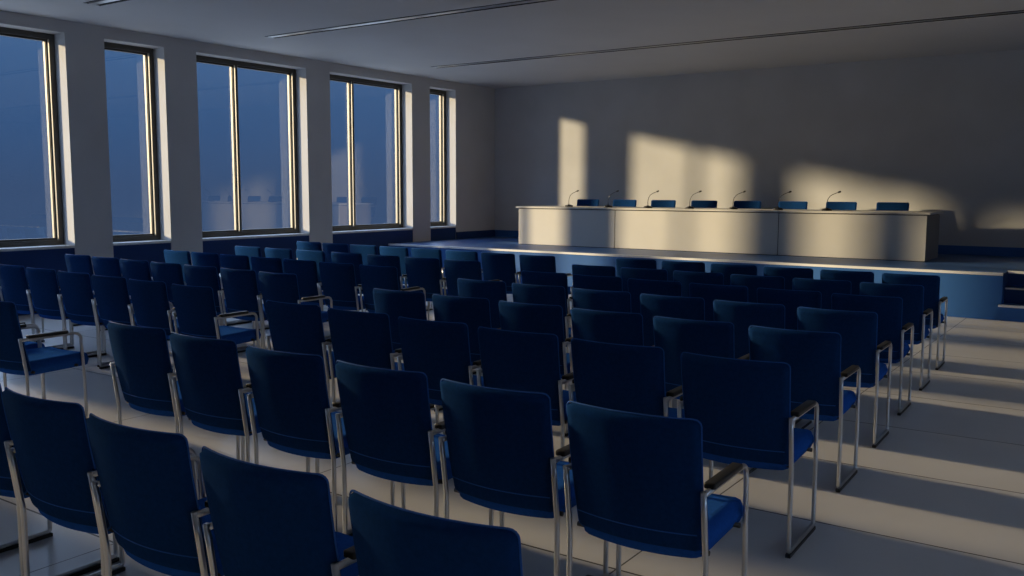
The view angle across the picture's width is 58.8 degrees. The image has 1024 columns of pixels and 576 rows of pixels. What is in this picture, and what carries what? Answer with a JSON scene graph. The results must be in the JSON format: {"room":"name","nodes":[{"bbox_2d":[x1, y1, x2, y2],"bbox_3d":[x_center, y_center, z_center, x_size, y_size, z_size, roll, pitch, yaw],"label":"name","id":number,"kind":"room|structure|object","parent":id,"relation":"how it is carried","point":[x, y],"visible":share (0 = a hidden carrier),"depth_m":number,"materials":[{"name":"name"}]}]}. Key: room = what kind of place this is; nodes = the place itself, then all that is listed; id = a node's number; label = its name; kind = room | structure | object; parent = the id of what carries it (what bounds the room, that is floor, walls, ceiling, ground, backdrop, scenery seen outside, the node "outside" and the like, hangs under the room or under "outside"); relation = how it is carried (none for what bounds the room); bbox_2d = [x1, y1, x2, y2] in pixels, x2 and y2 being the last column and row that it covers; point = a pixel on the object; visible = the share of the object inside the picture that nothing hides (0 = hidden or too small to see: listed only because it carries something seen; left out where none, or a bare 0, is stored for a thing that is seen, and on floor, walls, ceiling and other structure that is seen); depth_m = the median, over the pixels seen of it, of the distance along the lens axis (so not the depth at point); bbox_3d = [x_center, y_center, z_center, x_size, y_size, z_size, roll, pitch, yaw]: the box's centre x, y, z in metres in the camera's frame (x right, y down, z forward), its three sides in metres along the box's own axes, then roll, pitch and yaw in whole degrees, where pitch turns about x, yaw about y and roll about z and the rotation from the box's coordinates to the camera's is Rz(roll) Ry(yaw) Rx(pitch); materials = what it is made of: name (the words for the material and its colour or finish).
{"room":"assembly chamber","nodes":[
{"label":"assembly chamber","id":0,"kind":"room"},
{"bbox_2d":[0,10,494,298],"bbox_3d":[-6.548,-1.712,11.629,0.420,4.145,21.087,4,8,34],"label":"wall","id":1,"kind":"structure","parent":0,"point":[79,47],"depth_m":13.75,"materials":[{"name":"grey paint"}]},
{"bbox_2d":[0,27,74,251],"bbox_3d":[-6.731,-1.877,11.388,0.470,2.845,2.193,4,8,34],"label":"window","id":2,"kind":"structure","parent":1,"relation":"in","point":[57,242],"depth_m":12.20,"materials":[{"name":"brown metal"}]},
{"bbox_2d":[0,248,74,315],"bbox_3d":[-6.712,-0.044,11.571,0.388,0.840,2.193,4,8,34],"label":"trim","id":3,"kind":"structure","parent":1,"relation":"attached to","point":[54,259],"depth_m":11.92,"materials":[{"name":"blue paint"}]},
{"bbox_2d":[104,42,170,245],"bbox_3d":[-5.527,-2.062,13.122,0.470,2.845,0.933,4,8,34],"label":"window","id":4,"kind":"structure","parent":1,"relation":"in","point":[154,237],"depth_m":13.43,"materials":[{"name":"brown metal"}]},
{"bbox_2d":[113,243,170,280],"bbox_3d":[-5.508,-0.229,13.304,0.388,0.840,0.933,4,8,34],"label":"trim","id":5,"kind":"structure","parent":1,"relation":"attached to","point":[149,252],"depth_m":13.17,"materials":[{"name":"blue paint"}]},
{"bbox_2d":[196,55,308,240],"bbox_3d":[-4.326,-2.246,14.851,0.470,2.845,2.194,4,8,34],"label":"window","id":6,"kind":"structure","parent":1,"relation":"in","point":[237,233],"depth_m":14.91,"materials":[{"name":"brown metal"}]},
{"bbox_2d":[203,235,308,267],"bbox_3d":[-4.308,-0.413,15.033,0.388,0.840,2.194,4,8,34],"label":"trim","id":7,"kind":"structure","parent":1,"relation":"attached to","point":[227,247],"depth_m":14.83,"materials":[{"name":"blue paint"}]},
{"bbox_2d":[330,74,412,233],"bbox_3d":[-2.772,-2.485,17.089,0.470,2.845,2.184,4,8,34],"label":"window","id":8,"kind":"structure","parent":1,"relation":"in","point":[352,227],"depth_m":17.17,"materials":[{"name":"brown metal"}]},
{"bbox_2d":[333,230,412,254],"bbox_3d":[-2.753,-0.651,17.271,0.388,0.840,2.184,4,8,34],"label":"trim","id":9,"kind":"structure","parent":1,"relation":"attached to","point":[384,238],"depth_m":17.17,"materials":[{"name":"blue paint"}]},
{"bbox_2d":[430,89,455,228],"bbox_3d":[-1.605,-2.664,18.769,0.470,2.845,0.837,4,8,34],"label":"window","id":10,"kind":"structure","parent":1,"relation":"in","point":[442,223],"depth_m":19.06,"materials":[{"name":"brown metal"}]},
{"bbox_2d":[431,228,455,240],"bbox_3d":[-1.586,-0.830,18.952,0.388,0.840,0.837,4,8,34],"label":"trim","id":11,"kind":"structure","parent":1,"relation":"attached to","point":[442,233],"depth_m":18.82,"materials":[{"name":"blue paint"}]},
{"bbox_2d":[0,284,1023,575],"bbox_3d":[1.263,1.028,6.496,19.420,0.150,21.087,4,8,34],"label":"floor","id":12,"kind":"structure","parent":0,"point":[942,493],"depth_m":5.02,"materials":[{"name":"tile"}]},
{"bbox_2d":[0,264,71,346],"bbox_3d":[-4.943,0.177,9.414,0.552,0.875,0.577,4,7,32],"label":"chair","id":13,"kind":"object","parent":12,"relation":"on","point":[14,284],"visible":0.5,"depth_m":9.15,"materials":[{"name":"blue fabric"}]},
{"bbox_2d":[0,301,88,418],"bbox_3d":[-3.365,0.501,6.367,0.566,0.898,0.592,4,7,32],"label":"chair","id":14,"kind":"object","parent":12,"relation":"on","point":[15,359],"visible":0.93,"depth_m":6.16,"materials":[{"name":"blue fabric"}]},
{"bbox_2d":[0,384,118,575],"bbox_3d":[-2.095,0.769,3.938,0.566,0.898,0.592,4,7,33],"label":"chair","id":15,"kind":"object","parent":12,"relation":"on","point":[7,485],"visible":0.33,"depth_m":3.67,"materials":[{"name":"blue fabric"}]},
{"bbox_2d":[25,267,103,353],"bbox_3d":[-4.442,0.220,9.034,0.552,0.875,0.577,4,7,32],"label":"chair","id":16,"kind":"object","parent":12,"relation":"on","point":[44,287],"visible":0.64,"depth_m":8.79,"materials":[{"name":"blue fabric"}]},
{"bbox_2d":[65,254,100,327],"bbox_3d":[-4.947,0.022,10.842,0.552,0.875,0.577,4,7,32],"label":"chair","id":17,"kind":"object","parent":12,"relation":"on","point":[75,263],"visible":0.26,"depth_m":10.54,"materials":[{"name":"blue fabric"}]},
{"bbox_2d":[57,271,133,366],"bbox_3d":[-3.941,0.263,8.653,0.552,0.875,0.577,4,7,32],"label":"chair","id":18,"kind":"object","parent":12,"relation":"on","point":[77,293],"visible":0.62,"depth_m":8.40,"materials":[{"name":"blue fabric"}]},
{"bbox_2d":[2,387,199,575],"bbox_3d":[-1.585,0.812,3.551,0.566,0.898,0.592,4,7,33],"label":"chair","id":19,"kind":"object","parent":12,"relation":"on","point":[52,448],"visible":0.66,"depth_m":3.29,"materials":[{"name":"blue fabric"}]},
{"bbox_2d":[91,256,152,330],"bbox_3d":[-4.463,0.064,10.473,0.552,0.875,0.577,4,7,32],"label":"chair","id":20,"kind":"object","parent":12,"relation":"on","point":[102,266],"visible":0.22,"depth_m":10.17,"materials":[{"name":"blue fabric"}]},
{"bbox_2d":[91,274,172,368],"bbox_3d":[-3.447,0.305,8.279,0.552,0.875,0.577,4,7,32],"label":"chair","id":21,"kind":"object","parent":12,"relation":"on","point":[112,297],"visible":0.54,"depth_m":8.02,"materials":[{"name":"blue fabric"}]},
{"bbox_2d":[119,259,152,302],"bbox_3d":[-3.986,0.105,10.110,0.552,0.875,0.577,4,7,32],"label":"chair","id":22,"kind":"object","parent":12,"relation":"on","point":[130,269],"visible":0.22,"depth_m":9.81,"materials":[{"name":"blue fabric"}]},
{"bbox_2d":[128,279,180,376],"bbox_3d":[-2.963,0.346,7.910,0.552,0.875,0.577,4,7,32],"label":"chair","id":23,"kind":"object","parent":12,"relation":"on","point":[150,302],"visible":0.56,"depth_m":7.64,"materials":[{"name":"blue fabric"}]},
{"bbox_2d":[86,413,223,575],"bbox_3d":[-1.081,0.856,3.157,0.566,0.898,0.592,4,7,33],"label":"chair","id":24,"kind":"object","parent":12,"relation":"on","point":[156,514],"visible":0.79,"depth_m":2.89,"materials":[{"name":"blue fabric"}]},
{"bbox_2d":[107,321,239,459],"bbox_3d":[-1.953,0.625,5.266,0.566,0.898,0.592,4,7,33],"label":"chair","id":25,"kind":"object","parent":12,"relation":"on","point":[141,355],"visible":0.59,"depth_m":5.00,"materials":[{"name":"blue fabric"}]},
{"bbox_2d":[164,250,191,316],"bbox_3d":[-4.075,-0.058,11.609,0.552,0.875,0.577,4,7,32],"label":"chair","id":26,"kind":"object","parent":12,"relation":"on","point":[171,256],"visible":0.25,"depth_m":11.30,"materials":[{"name":"blue fabric"}]},
{"bbox_2d":[150,261,219,340],"bbox_3d":[-3.501,0.146,9.741,0.552,0.875,0.577,4,7,32],"label":"chair","id":27,"kind":"object","parent":12,"relation":"on","point":[169,273],"visible":0.23,"depth_m":9.46,"materials":[{"name":"blue fabric"}]},
{"bbox_2d":[171,284,260,387],"bbox_3d":[-2.445,0.391,7.518,0.552,0.875,0.577,4,7,32],"label":"chair","id":28,"kind":"object","parent":12,"relation":"on","point":[195,308],"visible":0.72,"depth_m":7.29,"materials":[{"name":"blue fabric"}]},
{"bbox_2d":[191,252,242,322],"bbox_3d":[-3.607,-0.018,11.251,0.552,0.875,0.577,4,7,32],"label":"chair","id":29,"kind":"object","parent":12,"relation":"on","point":[198,258],"visible":0.22,"depth_m":10.95,"materials":[{"name":"blue fabric"}]},
{"bbox_2d":[183,265,254,348],"bbox_3d":[-3.016,0.188,9.372,0.552,0.875,0.577,4,7,32],"label":"chair","id":30,"kind":"object","parent":12,"relation":"on","point":[206,276],"visible":0.3,"depth_m":9.08,"materials":[{"name":"blue fabric"}]},
{"bbox_2d":[169,332,309,471],"bbox_3d":[-1.455,0.668,4.880,0.566,0.898,0.592,4,7,33],"label":"chair","id":31,"kind":"object","parent":12,"relation":"on","point":[208,373],"visible":0.68,"depth_m":4.62,"materials":[{"name":"blue fabric"}]},
{"bbox_2d":[220,268,266,352],"bbox_3d":[-2.523,0.230,8.997,0.552,0.875,0.577,4,7,32],"label":"chair","id":32,"kind":"object","parent":12,"relation":"on","point":[240,287],"visible":0.66,"depth_m":8.74,"materials":[{"name":"blue fabric"}]},
{"bbox_2d":[219,254,268,327],"bbox_3d":[-3.135,0.024,10.880,0.552,0.875,0.577,4,7,32],"label":"chair","id":33,"kind":"object","parent":12,"relation":"on","point":[241,262],"visible":0.21,"depth_m":10.60,"materials":[{"name":"blue fabric"}]},
{"bbox_2d":[251,256,282,330],"bbox_3d":[-2.663,0.064,10.519,0.552,0.875,0.577,4,7,32],"label":"chair","id":34,"kind":"object","parent":12,"relation":"on","point":[264,264],"visible":0.25,"depth_m":10.23,"materials":[{"name":"blue fabric"}]},
{"bbox_2d":[199,446,358,575],"bbox_3d":[-0.572,0.900,2.771,0.566,0.898,0.592,4,7,33],"label":"chair","id":35,"kind":"object","parent":12,"relation":"on","point":[267,521],"visible":0.79,"depth_m":2.48,"materials":[{"name":"blue fabric"}]},
{"bbox_2d":[265,248,292,272],"bbox_3d":[-2.922,-0.104,12.062,0.552,0.875,0.577,4,7,32],"label":"chair","id":36,"kind":"object","parent":12,"relation":"on","point":[283,254],"visible":0.19,"depth_m":11.76,"materials":[{"name":"blue fabric"}]},
{"bbox_2d":[258,271,332,350],"bbox_3d":[-2.046,0.271,8.634,0.552,0.875,0.577,4,7,32],"label":"chair","id":37,"kind":"object","parent":12,"relation":"on","point":[279,287],"visible":0.38,"depth_m":8.38,"materials":[{"name":"blue fabric"}]},
{"bbox_2d":[265,300,336,403],"bbox_3d":[-1.327,0.519,6.262,0.566,0.898,0.592,4,7,33],"label":"chair","id":38,"kind":"object","parent":12,"relation":"on","point":[294,328],"visible":0.42,"depth_m":5.97,"materials":[{"name":"blue fabric"}]},
{"bbox_2d":[283,259,330,337],"bbox_3d":[-2.199,0.104,10.164,0.552,0.875,0.577,4,7,32],"label":"chair","id":39,"kind":"object","parent":12,"relation":"on","point":[306,271],"visible":0.45,"depth_m":9.88,"materials":[{"name":"blue fabric"}]},
{"bbox_2d":[245,345,394,535],"bbox_3d":[-0.940,0.713,4.484,0.566,0.898,0.592,4,7,33],"label":"chair","id":40,"kind":"object","parent":12,"relation":"on","point":[295,415],"visible":0.83,"depth_m":4.22,"materials":[{"name":"blue fabric"}]},
{"bbox_2d":[296,250,351,310],"bbox_3d":[-2.421,-0.061,11.682,0.552,0.875,0.577,4,7,32],"label":"chair","id":41,"kind":"object","parent":12,"relation":"on","point":[318,256],"visible":0.12,"depth_m":11.38,"materials":[{"name":"blue fabric"}]},
{"bbox_2d":[322,243,348,262],"bbox_3d":[-2.406,-0.227,13.207,0.552,0.875,0.577,4,7,32],"label":"chair","id":42,"kind":"object","parent":12,"relation":"on","point":[328,248],"visible":0.16,"depth_m":12.93,"materials":[{"name":"blue fabric"}]},
{"bbox_2d":[319,262,365,341],"bbox_3d":[-1.728,0.146,9.793,0.552,0.875,0.577,4,7,32],"label":"chair","id":43,"kind":"object","parent":12,"relation":"on","point":[338,280],"visible":0.75,"depth_m":9.54,"materials":[{"name":"blue fabric"}]},
{"bbox_2d":[331,252,365,311],"bbox_3d":[-1.895,-0.017,11.284,0.552,0.875,0.577,4,7,32],"label":"chair","id":44,"kind":"object","parent":12,"relation":"on","point":[337,257],"visible":0.2,"depth_m":10.98,"materials":[{"name":"blue fabric"}]},
{"bbox_2d":[350,244,377,264],"bbox_3d":[-1.944,-0.186,12.841,0.552,0.875,0.577,4,7,32],"label":"chair","id":45,"kind":"object","parent":12,"relation":"on","point":[364,250],"visible":0.18,"depth_m":12.55,"materials":[{"name":"blue fabric"}]},
{"bbox_2d":[327,308,438,423],"bbox_3d":[-0.832,0.562,5.874,0.566,0.898,0.592,4,7,33],"label":"chair","id":46,"kind":"object","parent":12,"relation":"on","point":[357,337],"visible":0.38,"depth_m":5.59,"materials":[{"name":"blue fabric"}]},
{"bbox_2d":[367,254,408,290],"bbox_3d":[-1.393,0.026,10.904,0.552,0.875,0.577,4,7,32],"label":"chair","id":47,"kind":"object","parent":12,"relation":"on","point":[373,260],"visible":0.26,"depth_m":10.59,"materials":[{"name":"blue fabric"}]},
{"bbox_2d":[359,265,426,312],"bbox_3d":[-1.235,0.188,9.418,0.552,0.875,0.577,4,7,32],"label":"chair","id":48,"kind":"object","parent":12,"relation":"on","point":[380,277],"visible":0.41,"depth_m":9.18,"materials":[{"name":"blue fabric"}]},
{"bbox_2d":[380,246,429,307],"bbox_3d":[-1.470,-0.142,12.455,0.552,0.875,0.577,4,7,32],"label":"chair","id":49,"kind":"object","parent":12,"relation":"on","point":[402,252],"visible":0.29,"depth_m":12.16,"materials":[{"name":"blue fabric"}]},
{"bbox_2d":[373,288,439,408],"bbox_3d":[-0.735,0.434,7.098,0.560,0.889,0.586,4,7,33],"label":"chair","id":50,"kind":"object","parent":12,"relation":"on","point":[409,304],"visible":0.27,"depth_m":6.82,"materials":[{"name":"blue fabric"}]},
{"bbox_2d":[335,360,493,534],"bbox_3d":[-0.437,0.755,4.107,0.566,0.898,0.592,4,7,33],"label":"chair","id":51,"kind":"object","parent":12,"relation":"on","point":[386,413],"visible":0.83,"depth_m":3.85,"materials":[{"name":"blue fabric"}]},
{"bbox_2d":[404,257,447,319],"bbox_3d":[-0.903,0.067,10.543,0.552,0.875,0.577,4,7,32],"label":"chair","id":52,"kind":"object","parent":12,"relation":"on","point":[425,273],"visible":0.56,"depth_m":10.28,"materials":[{"name":"blue fabric"}]},
{"bbox_2d":[411,248,446,310],"bbox_3d":[-0.999,-0.101,12.084,0.552,0.875,0.577,4,7,32],"label":"chair","id":53,"kind":"object","parent":12,"relation":"on","point":[416,252],"visible":0.26,"depth_m":11.78,"materials":[{"name":"blue fabric"}]},
{"bbox_2d":[397,316,483,434],"bbox_3d":[-0.336,0.606,5.485,0.566,0.898,0.592,4,7,33],"label":"chair","id":54,"kind":"object","parent":12,"relation":"on","point":[440,350],"visible":0.45,"depth_m":5.21,"materials":[{"name":"blue fabric"}]},
{"bbox_2d":[446,250,481,285],"bbox_3d":[-0.517,-0.057,11.693,0.552,0.875,0.577,4,7,32],"label":"chair","id":55,"kind":"object","parent":12,"relation":"on","point":[450,254],"visible":0.17,"depth_m":11.39,"materials":[{"name":"blue fabric"}]},
{"bbox_2d":[432,294,500,411],"bbox_3d":[-0.245,0.477,6.718,0.560,0.889,0.586,4,7,33],"label":"chair","id":56,"kind":"object","parent":12,"relation":"on","point":[475,312],"visible":0.32,"depth_m":6.43,"materials":[{"name":"blue fabric"}]},
{"bbox_2d":[443,259,500,296],"bbox_3d":[-0.426,0.107,10.180,0.552,0.875,0.577,4,7,32],"label":"chair","id":57,"kind":"object","parent":12,"relation":"on","point":[454,269],"visible":0.31,"depth_m":9.94,"materials":[{"name":"blue fabric"}]},
{"bbox_2d":[348,489,610,575],"bbox_3d":[-0.071,0.943,2.391,0.566,0.898,0.592,4,7,33],"label":"chair","id":58,"kind":"object","parent":12,"relation":"on","point":[390,540],"visible":1,"depth_m":2.10,"materials":[{"name":"blue fabric"}]},
{"bbox_2d":[457,278,506,373],"bbox_3d":[-0.138,0.348,7.931,0.558,0.884,0.583,4,7,33],"label":"chair","id":59,"kind":"object","parent":12,"relation":"on","point":[495,291],"visible":0.23,"depth_m":7.64,"materials":[{"name":"blue fabric"}]},
{"bbox_2d":[481,252,521,293],"bbox_3d":[-0.055,-0.016,11.327,0.552,0.875,0.577,4,7,32],"label":"chair","id":60,"kind":"object","parent":12,"relation":"on","point":[501,266],"visible":0.42,"depth_m":11.06,"materials":[{"name":"blue fabric"}]},
{"bbox_2d":[438,379,608,575],"bbox_3d":[0.053,0.798,3.727,0.566,0.898,0.592,4,7,33],"label":"chair","id":61,"kind":"object","parent":12,"relation":"on","point":[500,441],"visible":0.89,"depth_m":3.48,"materials":[{"name":"blue fabric"}]},
{"bbox_2d":[476,326,575,460],"bbox_3d":[0.151,0.649,5.102,0.566,0.898,0.592,4,7,33],"label":"chair","id":62,"kind":"object","parent":12,"relation":"on","point":[510,360],"visible":0.54,"depth_m":4.82,"materials":[{"name":"blue fabric"}]},
{"bbox_2d":[499,300,572,436],"bbox_3d":[0.244,0.519,6.338,0.560,0.889,0.586,4,7,33],"label":"chair","id":63,"kind":"object","parent":12,"relation":"on","point":[514,316],"visible":0.34,"depth_m":6.04,"materials":[{"name":"blue fabric"}]},
{"bbox_2d":[512,283,571,390],"bbox_3d":[0.333,0.390,7.560,0.558,0.884,0.583,4,7,33],"label":"chair","id":64,"kind":"object","parent":12,"relation":"on","point":[522,293],"visible":0.17,"depth_m":7.26,"materials":[{"name":"blue fabric"}]},
{"bbox_2d":[518,254,571,326],"bbox_3d":[0.416,0.026,10.955,0.552,0.875,0.577,4,7,32],"label":"chair","id":65,"kind":"object","parent":12,"relation":"on","point":[536,263],"visible":0.26,"depth_m":10.68,"materials":[{"name":"blue fabric"}]},
{"bbox_2d":[521,271,572,327],"bbox_3d":[0.422,0.264,8.742,0.555,0.880,0.580,4,7,33],"label":"chair","id":66,"kind":"object","parent":12,"relation":"on","point":[528,277],"visible":0.2,"depth_m":8.44,"materials":[{"name":"blue fabric"}]},
{"bbox_2d":[571,264,615,295],"bbox_3d":[0.952,0.183,9.501,0.555,0.880,0.580,4,7,33],"label":"chair","id":67,"kind":"object","parent":12,"relation":"on","point":[592,270],"visible":0.1,"depth_m":9.21,"materials":[{"name":"blue fabric"}]},
{"bbox_2d":[571,274,622,307],"bbox_3d":[0.884,0.304,8.383,0.555,0.880,0.580,4,7,33],"label":"chair","id":68,"kind":"object","parent":12,"relation":"on","point":[606,283],"visible":0.11,"depth_m":8.09,"materials":[{"name":"blue fabric"}]},
{"bbox_2d":[570,288,630,390],"bbox_3d":[0.804,0.431,7.188,0.558,0.884,0.583,4,7,33],"label":"chair","id":69,"kind":"object","parent":12,"relation":"on","point":[600,300],"visible":0.17,"depth_m":6.89,"materials":[{"name":"blue fabric"}]},
{"bbox_2d":[569,308,671,407],"bbox_3d":[0.718,0.561,5.970,0.560,0.889,0.586,4,7,33],"label":"chair","id":70,"kind":"object","parent":12,"relation":"on","point":[625,328],"visible":0.23,"depth_m":5.68,"materials":[{"name":"blue fabric"}]},
{"bbox_2d":[568,338,683,417],"bbox_3d":[0.639,0.692,4.719,0.566,0.898,0.592,4,7,33],"label":"chair","id":71,"kind":"object","parent":12,"relation":"on","point":[621,377],"visible":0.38,"depth_m":4.44,"materials":[{"name":"blue fabric"}]},
{"bbox_2d":[616,258,656,276],"bbox_3d":[1.508,0.088,10.389,0.555,0.880,0.580,4,7,33],"label":"chair","id":72,"kind":"object","parent":12,"relation":"on","point":[620,262],"visible":0.12,"depth_m":10.10,"materials":[{"name":"blue fabric"}]},
{"bbox_2d":[621,267,667,291],"bbox_3d":[1.417,0.222,9.156,0.555,0.880,0.580,4,7,33],"label":"chair","id":73,"kind":"object","parent":12,"relation":"on","point":[626,273],"visible":0.15,"depth_m":8.88,"materials":[{"name":"blue fabric"}]},
{"bbox_2d":[628,278,681,313],"bbox_3d":[1.341,0.345,8.017,0.555,0.880,0.580,4,7,33],"label":"chair","id":74,"kind":"object","parent":12,"relation":"on","point":[636,287],"visible":0.16,"depth_m":7.75,"materials":[{"name":"blue fabric"}]},
{"bbox_2d":[563,401,748,575],"bbox_3d":[0.534,0.840,3.353,0.566,0.898,0.592,4,7,33],"label":"chair","id":75,"kind":"object","parent":12,"relation":"on","point":[638,482],"visible":1,"depth_m":3.12,"materials":[{"name":"blue fabric"}]},
{"bbox_2d":[640,293,704,345],"bbox_3d":[1.280,0.472,6.825,0.558,0.884,0.583,4,7,33],"label":"chair","id":76,"kind":"object","parent":12,"relation":"on","point":[691,308],"visible":0.2,"depth_m":6.56,"materials":[{"name":"blue fabric"}]},
{"bbox_2d":[661,260,704,280],"bbox_3d":[1.967,0.128,10.035,0.555,0.880,0.580,4,7,33],"label":"chair","id":77,"kind":"object","parent":12,"relation":"on","point":[670,266],"visible":0.18,"depth_m":9.76,"materials":[{"name":"blue fabric"}]},
{"bbox_2d":[673,270,723,296],"bbox_3d":[1.876,0.261,8.802,0.555,0.880,0.580,4,7,33],"label":"chair","id":78,"kind":"object","parent":12,"relation":"on","point":[685,277],"visible":0.2,"depth_m":8.53,"materials":[{"name":"blue fabric"}]},
{"bbox_2d":[389,245,1011,319],"bbox_3d":[6.438,-0.093,13.538,19.000,0.588,3.487,4,8,34],"label":"stage","id":79,"kind":"object","parent":12,"relation":"on","point":[969,295],"visible":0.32,"depth_m":11.93,"materials":[{"name":"blue paint"}]},
{"bbox_2d":[388,244,1002,275],"bbox_3d":[1.944,-0.505,14.505,10.460,0.033,0.057,4,8,34],"label":"trim","id":80,"kind":"structure","parent":79,"relation":"attached to","point":[452,247],"depth_m":13.60,"materials":[{"name":"white"}]},
{"bbox_2d":[392,236,1023,273],"bbox_3d":[6.440,-0.391,13.508,19.000,0.012,3.483,4,8,34],"label":"floor","id":81,"kind":"structure","parent":79,"relation":"on","point":[953,262],"depth_m":14.11,"materials":[{"name":"blue carpet"}]},
{"bbox_2d":[516,206,943,261],"bbox_3d":[3.391,-1.015,15.778,7.320,0.722,1.090,4,8,34],"label":"desk","id":82,"kind":"object","parent":81,"relation":"on","point":[849,234],"visible":1,"depth_m":14.93,"materials":[{"name":"white wood"}]},
{"bbox_2d":[876,202,908,210],"bbox_3d":[6.175,-0.976,14.888,0.566,0.851,0.591,4,7,33],"label":"chair","id":83,"kind":"object","parent":81,"relation":"on","point":[880,206],"visible":0.14,"depth_m":15.06,"materials":[{"name":"blue fabric"}]},
{"bbox_2d":[653,316,749,401],"bbox_3d":[1.191,0.602,5.602,0.560,0.889,0.586,4,7,33],"label":"chair","id":84,"kind":"object","parent":12,"relation":"on","point":[676,336],"visible":0.3,"depth_m":5.34,"materials":[{"name":"blue fabric"}]},
{"bbox_2d":[689,283,747,320],"bbox_3d":[1.807,0.386,7.656,0.555,0.880,0.580,4,7,33],"label":"chair","id":85,"kind":"object","parent":12,"relation":"on","point":[709,293],"visible":0.18,"depth_m":7.39,"materials":[{"name":"blue fabric"}]},
{"bbox_2d":[710,263,756,284],"bbox_3d":[2.426,0.168,9.681,0.555,0.880,0.580,4,7,33],"label":"chair","id":86,"kind":"object","parent":12,"relation":"on","point":[726,270],"visible":0.11,"depth_m":9.41,"materials":[{"name":"blue fabric"}]},
{"bbox_2d":[677,352,818,558],"bbox_3d":[1.126,0.735,4.337,0.566,0.898,0.592,4,7,33],"label":"chair","id":87,"kind":"object","parent":12,"relation":"on","point":[742,407],"visible":0.88,"depth_m":4.09,"materials":[{"name":"blue fabric"}]},
{"bbox_2d":[713,300,801,423],"bbox_3d":[1.743,0.513,6.459,0.558,0.884,0.583,4,7,33],"label":"chair","id":88,"kind":"object","parent":12,"relation":"on","point":[742,315],"visible":0.27,"depth_m":6.21,"materials":[{"name":"blue fabric"}]},
{"bbox_2d":[730,274,784,302],"bbox_3d":[2.341,0.300,8.457,0.555,0.880,0.580,4,7,33],"label":"chair","id":89,"kind":"object","parent":12,"relation":"on","point":[752,282],"visible":0.13,"depth_m":8.19,"materials":[{"name":"blue fabric"}]},
{"bbox_2d":[763,266,812,289],"bbox_3d":[2.885,0.207,9.328,0.555,0.880,0.580,4,7,33],"label":"chair","id":90,"kind":"object","parent":12,"relation":"on","point":[788,273],"visible":0.11,"depth_m":9.05,"materials":[{"name":"blue fabric"}]},
{"bbox_2d":[757,288,821,329],"bbox_3d":[2.273,0.426,7.295,0.555,0.880,0.580,4,7,33],"label":"chair","id":91,"kind":"object","parent":12,"relation":"on","point":[791,299],"visible":0.18,"depth_m":7.02,"materials":[{"name":"blue fabric"}]},
{"bbox_2d":[748,325,860,492],"bbox_3d":[1.672,0.644,5.228,0.560,0.889,0.586,4,7,33],"label":"chair","id":92,"kind":"object","parent":12,"relation":"on","point":[814,357],"visible":0.59,"depth_m":4.96,"materials":[{"name":"blue fabric"}]},
{"bbox_2d":[792,278,851,308],"bbox_3d":[2.805,0.339,8.111,0.555,0.880,0.580,4,7,33],"label":"chair","id":93,"kind":"object","parent":12,"relation":"on","point":[827,288],"visible":0.11,"depth_m":7.83,"materials":[{"name":"blue fabric"}]},
{"bbox_2d":[794,307,891,447],"bbox_3d":[2.214,0.555,6.087,0.558,0.884,0.583,4,7,33],"label":"chair","id":94,"kind":"object","parent":12,"relation":"on","point":[857,330],"visible":0.66,"depth_m":5.81,"materials":[{"name":"blue fabric"}]},
{"bbox_2d":[820,269,873,294],"bbox_3d":[3.344,0.247,8.974,0.555,0.880,0.580,4,7,33],"label":"chair","id":95,"kind":"object","parent":12,"relation":"on","point":[856,277],"visible":0.12,"depth_m":8.68,"materials":[{"name":"blue fabric"}]},
{"bbox_2d":[831,293,913,415],"bbox_3d":[2.733,0.468,6.926,0.555,0.880,0.580,4,7,33],"label":"chair","id":96,"kind":"object","parent":12,"relation":"on","point":[888,309],"visible":0.52,"depth_m":6.64,"materials":[{"name":"blue fabric"}]},
{"bbox_2d":[860,282,932,390],"bbox_3d":[3.265,0.379,7.757,0.555,0.880,0.580,4,7,33],"label":"chair","id":97,"kind":"object","parent":12,"relation":"on","point":[912,296],"visible":0.44,"depth_m":7.47,"materials":[{"name":"blue fabric"}]},
{"bbox_2d":[882,273,947,369],"bbox_3d":[3.803,0.287,8.620,0.555,0.880,0.580,4,7,33],"label":"chair","id":98,"kind":"object","parent":12,"relation":"on","point":[931,283],"visible":0.37,"depth_m":8.33,"materials":[{"name":"blue fabric"}]},
{"bbox_2d":[998,271,1023,321],"bbox_3d":[7.012,0.148,11.286,1.660,0.598,0.503,4,8,34],"label":"steps","id":99,"kind":"structure","parent":12,"relation":"on","point":[1012,309],"depth_m":11.65,"materials":[{"name":"blue paint"}]},
{"bbox_2d":[0,0,1023,87],"bbox_3d":[1.274,-2.994,6.060,19.420,0.250,21.087,4,8,34],"label":"ceiling","id":100,"kind":"structure","parent":0,"point":[409,47],"depth_m":12.70,"materials":[{"name":"paint"}]},
{"bbox_2d":[265,0,554,37],"bbox_3d":[3.161,-3.207,8.670,16.290,0.129,0.200,4,8,34],"label":"ceiling vent","id":101,"kind":"object","parent":100,"relation":"in","point":[523,2],"visible":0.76,"depth_m":11.70,"materials":[{"name":"black"}]},
{"bbox_2d":[433,10,1023,67],"bbox_3d":[5.323,-3.548,11.874,16.395,0.129,0.200,4,8,34],"label":"ceiling vent","id":102,"kind":"object","parent":100,"relation":"in","point":[1018,11],"visible":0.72,"depth_m":13.09,"materials":[{"name":"black"}]},
{"bbox_2d":[495,49,1023,247],"bbox_3d":[7.317,-2.035,14.973,19.420,4.145,0.200,4,8,34],"label":"wall","id":103,"kind":"structure","parent":0,"point":[945,133],"depth_m":16.38,"materials":[{"name":"paint"}]},
{"bbox_2d":[495,230,1023,256],"bbox_3d":[7.424,-0.620,14.917,19.000,0.145,0.018,4,8,34],"label":"baseboard","id":104,"kind":"structure","parent":103,"relation":"attached to","point":[942,249],"depth_m":14.84,"materials":[{"name":"blue paint"}]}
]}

